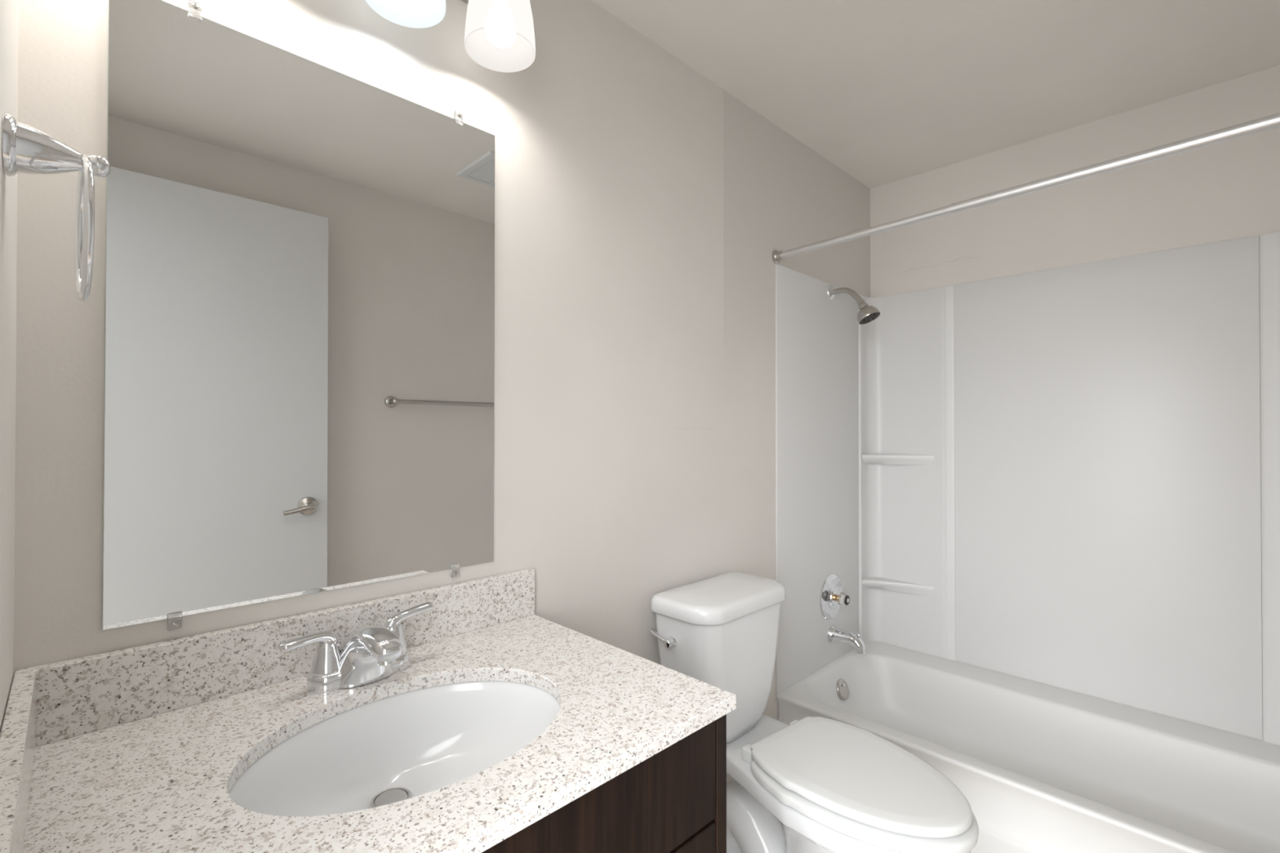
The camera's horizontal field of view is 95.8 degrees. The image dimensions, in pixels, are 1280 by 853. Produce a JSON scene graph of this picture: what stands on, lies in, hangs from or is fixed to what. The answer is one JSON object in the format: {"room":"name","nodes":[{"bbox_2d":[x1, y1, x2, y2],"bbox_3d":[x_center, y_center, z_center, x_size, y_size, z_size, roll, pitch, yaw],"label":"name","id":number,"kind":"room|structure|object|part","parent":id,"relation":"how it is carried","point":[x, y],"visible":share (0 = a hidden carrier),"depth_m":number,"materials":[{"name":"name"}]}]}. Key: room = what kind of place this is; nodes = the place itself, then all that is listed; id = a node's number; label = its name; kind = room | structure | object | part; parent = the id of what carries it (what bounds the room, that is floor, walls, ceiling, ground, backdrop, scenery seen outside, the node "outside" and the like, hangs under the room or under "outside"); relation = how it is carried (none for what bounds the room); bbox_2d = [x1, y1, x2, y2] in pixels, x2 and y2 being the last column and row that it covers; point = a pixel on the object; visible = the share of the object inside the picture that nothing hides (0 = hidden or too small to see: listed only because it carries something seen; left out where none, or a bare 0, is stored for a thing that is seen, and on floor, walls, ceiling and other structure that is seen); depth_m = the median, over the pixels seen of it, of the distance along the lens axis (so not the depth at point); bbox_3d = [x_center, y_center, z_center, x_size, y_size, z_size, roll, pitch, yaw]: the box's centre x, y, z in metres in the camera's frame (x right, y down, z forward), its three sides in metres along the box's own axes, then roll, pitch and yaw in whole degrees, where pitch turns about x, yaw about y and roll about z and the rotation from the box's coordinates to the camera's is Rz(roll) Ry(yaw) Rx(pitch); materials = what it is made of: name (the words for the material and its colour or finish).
{"room":"bathroom","nodes":[
{"label":"bathroom","id":0,"kind":"room"},
{"bbox_2d":[0,0,18,733],"bbox_3d":[-0.294,0.074,0.154,0.100,2.254,1.545,0,-1,-45],"label":"wall","id":1,"kind":"structure","parent":0,"point":[9,9],"depth_m":0.64,"materials":[{"name":"paint"}]},
{"bbox_2d":[2,112,111,301],"bbox_3d":[-0.630,-0.232,0.628,0.082,0.184,0.157,0,-1,-45],"label":"towel ring","id":2,"kind":"object","parent":1,"relation":"attached to","point":[26,148],"visible":1,"depth_m":0.60,"materials":[{"name":"silver metal"}]},
{"bbox_3d":[-0.630,-0.293,0.629,0.082,0.062,0.062,0,-1,-45],"label":"post","id":3,"kind":"part","parent":2,"relation":"part of","materials":[{"name":"silver metal"}]},
{"bbox_2d":[13,0,870,782],"bbox_3d":[0.067,0.084,1.663,2.732,2.254,0.100,0,-1,-45],"label":"wall","id":4,"kind":"structure","parent":0,"point":[642,208],"depth_m":1.37,"materials":[{"name":"paint"}]},
{"bbox_2d":[13,568,534,746],"bbox_3d":[-0.515,0.362,1.004,0.778,0.098,0.019,0,-1,-45],"label":"backsplash","id":5,"kind":"structure","parent":4,"relation":"attached to","point":[75,697],"depth_m":0.88,"materials":[{"name":"stone"}]},
{"bbox_2d":[102,0,494,631],"bbox_3d":[-0.522,-0.168,1.007,0.604,0.935,0.011,0,-1,-45],"label":"wall mirror","id":6,"kind":"object","parent":4,"relation":"attached to","point":[299,332],"visible":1,"depth_m":0.94,"materials":[{"name":"white mirror"}]},
{"bbox_2d":[365,0,445,27],"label":"vanity light","id":7,"kind":"object","parent":4,"relation":"attached to","point":[407,13],"depth_m":1.04,"materials":[{"name":"white glass"}]},
{"bbox_3d":[-0.401,-0.787,0.984,0.134,0.126,0.134,0,-1,-45],"label":"lamp shade","id":8,"kind":"part","parent":7,"relation":"part of","materials":[{"name":"white glass"}]},
{"bbox_2d":[462,0,535,72],"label":"vanity light","id":9,"kind":"object","parent":4,"relation":"attached to","point":[499,35],"depth_m":1.10,"materials":[{"name":"white glass"}]},
{"bbox_3d":[-0.269,-0.786,1.114,0.134,0.126,0.134,0,-1,-45],"label":"lamp shade","id":10,"kind":"part","parent":9,"relation":"part of","materials":[{"name":"white glass"}]},
{"bbox_3d":[-0.269,-0.787,1.114,0.060,0.104,0.060,0,-1,-45],"label":"bulb","id":11,"kind":"part","parent":9,"relation":"part of","materials":[{"name":"white glass"}]},
{"bbox_2d":[775,263,858,693],"bbox_3d":[0.691,0.180,2.202,0.628,1.475,0.005,0,-1,-45],"label":"surround panel","id":12,"kind":"object","parent":4,"relation":"attached to","point":[817,340],"visible":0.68,"depth_m":2.15,"materials":[{"name":"white plastic"}]},
{"bbox_2d":[819,573,849,620],"bbox_3d":[0.766,0.661,2.220,0.175,0.175,0.071,0,-1,-45],"label":"shower valve","id":13,"kind":"object","parent":12,"relation":"attached to","point":[832,596],"visible":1,"depth_m":2.21,"materials":[{"name":"silver metal"}]},
{"bbox_3d":[0.761,0.661,2.225,0.026,0.026,0.026,0,-1,-45],"label":"stem","id":14,"kind":"part","parent":13,"relation":"part of","materials":[{"name":"gold metal"}]},
{"bbox_3d":[0.776,0.661,2.210,0.052,0.052,0.030,0,-1,-45],"label":"knob","id":15,"kind":"part","parent":13,"relation":"part of","materials":[{"name":"white plastic"}]},
{"bbox_2d":[827,625,865,653],"bbox_3d":[0.792,0.810,2.201,0.070,0.071,0.132,0,-1,-45],"label":"tub spout","id":16,"kind":"object","parent":12,"relation":"attached to","point":[835,634],"visible":1,"depth_m":2.19,"materials":[{"name":"silver metal"}]},
{"bbox_2d":[827,285,879,324],"bbox_3d":[0.813,-0.467,2.191,0.082,0.168,0.189,0,-1,-45],"label":"shower","id":17,"kind":"object","parent":12,"relation":"attached to","point":[867,313],"visible":1,"depth_m":2.16,"materials":[{"name":"silver metal"}]},
{"bbox_3d":[0.792,-0.499,2.213,0.021,0.072,0.127,0,-1,-45],"label":"arm","id":18,"kind":"part","parent":17,"relation":"part of","materials":[{"name":"silver metal"}]},
{"bbox_2d":[772,112,1279,263],"bbox_3d":[1.009,-0.605,1.441,0.048,0.083,1.544,0,-1,-45],"label":"shower rod","id":19,"kind":"object","parent":4,"relation":"attached to","point":[1270,122],"visible":1,"depth_m":1.40,"materials":[{"name":"silver metal"}]},
{"bbox_2d":[591,0,1279,188],"bbox_3d":[0.644,-1.097,1.085,2.732,0.100,1.745,0,-1,-45],"label":"ceiling","id":20,"kind":"structure","parent":0,"point":[886,91],"depth_m":1.64,"materials":[{"name":"paint"}]},
{"bbox_2d":[870,65,1279,707],"bbox_3d":[1.582,0.086,2.000,0.100,2.254,1.545,0,-1,-45],"label":"wall","id":21,"kind":"structure","parent":0,"point":[1229,189],"depth_m":1.97,"materials":[{"name":"paint"}]},
{"bbox_2d":[857,285,955,660],"bbox_3d":[1.077,0.182,2.350,0.129,1.473,0.336,0,-1,-45],"label":"panel","id":22,"kind":"object","parent":21,"relation":"attached to","point":[907,474],"visible":0.98,"depth_m":2.39,"materials":[{"name":"white plastic"}]},
{"bbox_2d":[862,453,933,465],"bbox_3d":[1.077,0.137,2.412,0.278,0.041,0.080,0,0,25],"label":"shelf","id":23,"kind":"object","parent":22,"relation":"attached to","point":[867,459],"depth_m":2.40,"materials":[{"name":"white plastic"}]},
{"bbox_2d":[862,577,934,595],"bbox_3d":[1.077,0.665,2.409,0.278,0.041,0.080,0,0,25],"label":"shelf","id":24,"kind":"object","parent":22,"relation":"attached to","point":[904,586],"depth_m":2.40,"materials":[{"name":"white plastic"}]},
{"bbox_2d":[954,235,1262,740],"bbox_3d":[1.526,0.178,1.981,0.006,1.475,0.820,0,-1,-45],"label":"surround panel","id":25,"kind":"object","parent":21,"relation":"attached to","point":[1107,413],"visible":1,"depth_m":1.92,"materials":[{"name":"white plastic"}]},
{"bbox_2d":[1259,231,1279,745],"bbox_3d":[1.906,0.176,1.507,0.129,1.473,0.388,0,-1,-45],"label":"panel","id":26,"kind":"object","parent":21,"relation":"attached to","point":[1269,243],"visible":1,"depth_m":1.67,"materials":[{"name":"white plastic"}]},
{"bbox_3d":[0.359,1.255,0.789,3.532,0.100,1.745,0,-1,-45],"label":"floor","id":27,"kind":"structure","parent":0,"visible":0},
{"bbox_2d":[481,714,726,852],"bbox_3d":[-0.332,0.819,0.810,0.768,0.772,0.546,0,-1,-45],"label":"vanity cabinet","id":28,"kind":"object","parent":27,"relation":"on","point":[674,800],"visible":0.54,"depth_m":0.78,"materials":[{"name":"brown wood"}]},
{"bbox_2d":[0,568,736,852],"bbox_3d":[-0.326,0.372,0.812,0.778,0.120,0.558,0,-1,-45],"label":"countertop","id":29,"kind":"structure","parent":28,"relation":"on","point":[144,748],"depth_m":0.77,"materials":[{"name":"stone"}]},
{"bbox_2d":[278,601,434,693],"bbox_3d":[-0.453,0.361,0.942,0.182,0.099,0.188,0,0,-2],"label":"sink faucet","id":30,"kind":"object","parent":29,"relation":"on","point":[370,654],"visible":1,"depth_m":0.90,"materials":[{"name":"silver metal"}]},
{"bbox_3d":[-0.511,0.338,0.895,0.027,0.030,0.087,0,0,36],"label":"lever","id":31,"kind":"part","parent":30,"relation":"part of","materials":[{"name":"silver metal"}]},
{"bbox_3d":[-0.496,0.360,0.917,0.048,0.053,0.048,0,-1,-45],"label":"handle","id":32,"kind":"part","parent":30,"relation":"part of","materials":[{"name":"silver metal"}]},
{"bbox_3d":[-0.460,0.398,0.952,0.160,0.025,0.057,0,-1,-45],"label":"plate","id":33,"kind":"part","parent":30,"relation":"part of","materials":[{"name":"silver metal"}]},
{"bbox_3d":[-0.423,0.362,0.916,0.100,0.094,0.163,0,-1,-45],"label":"spout","id":34,"kind":"part","parent":30,"relation":"part of","materials":[{"name":"silver metal"}]},
{"bbox_3d":[-0.423,0.361,0.988,0.048,0.053,0.048,0,-1,-45],"label":"handle","id":35,"kind":"part","parent":30,"relation":"part of","materials":[{"name":"silver metal"}]},
{"bbox_3d":[-0.404,0.333,1.006,0.086,0.041,0.029,0,-1,-45],"label":"lever","id":36,"kind":"part","parent":30,"relation":"part of","materials":[{"name":"silver metal"}]},
{"bbox_2d":[229,680,559,817],"bbox_3d":[-0.307,0.496,0.795,0.471,0.128,0.352,0,-1,-45],"label":"sink","id":37,"kind":"object","parent":29,"relation":"in","point":[410,744],"visible":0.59,"depth_m":0.91,"materials":[{"name":"white ceramic"}]},
{"bbox_3d":[-0.014,0.852,0.745,0.355,0.516,0.004,0,-1,-45],"label":"door","id":38,"kind":"part","parent":28,"relation":"part of","materials":[{"name":"brown wood"}]},
{"bbox_3d":[-0.147,0.818,0.622,0.768,0.772,0.018,0,-1,-45],"label":"frame","id":39,"kind":"part","parent":28,"relation":"part of","materials":[{"name":"brown wood"}]},
{"bbox_2d":[648,572,978,852],"bbox_3d":[0.404,0.822,1.381,0.394,0.773,0.726,0,-1,-45],"label":"toilet","id":40,"kind":"object","parent":27,"relation":"on","point":[808,784],"visible":0.87,"depth_m":1.39,"materials":[{"name":"white ceramic"}]},
{"bbox_3d":[0.056,0.542,1.477,0.032,0.035,0.081,0,-1,-45],"label":"flush lever","id":41,"kind":"part","parent":40,"relation":"part of","materials":[{"name":"silver metal"}]},
{"bbox_3d":[0.224,0.650,1.572,0.362,0.338,0.194,0,-1,-45],"label":"tank","id":42,"kind":"part","parent":40,"relation":"part of","materials":[{"name":"white ceramic"}]},
{"bbox_3d":[0.227,0.459,1.571,0.385,0.044,0.210,0,-1,-45],"label":"tank lid","id":43,"kind":"part","parent":40,"relation":"part of","materials":[{"name":"white ceramic"}]},
{"bbox_3d":[0.410,1.014,1.385,0.339,0.390,0.695,0,-1,-45],"label":"bowl","id":44,"kind":"part","parent":40,"relation":"part of","materials":[{"name":"white ceramic"}]},
{"bbox_3d":[0.496,0.771,1.299,0.338,0.021,0.456,0,-1,-45],"label":"seat lid","id":45,"kind":"part","parent":40,"relation":"part of","materials":[{"name":"white plastic"}]},
{"bbox_3d":[0.499,0.800,1.296,0.358,0.022,0.471,0,-1,-45],"label":"seat","id":46,"kind":"part","parent":40,"relation":"part of","materials":[{"name":"white plastic"}]},
{"bbox_2d":[776,640,1279,852],"bbox_3d":[1.274,1.062,1.691,0.762,0.297,1.543,0,-1,-45],"label":"bathtub","id":47,"kind":"object","parent":27,"relation":"on","point":[1039,767],"visible":0.83,"depth_m":1.75,"materials":[{"name":"white ceramic"}]},
{"bbox_3d":[0.771,1.003,2.203,0.076,0.072,0.036,0,-1,-45],"label":"overflow plate","id":48,"kind":"part","parent":47,"relation":"part of","materials":[{"name":"silver metal"}]}
]}

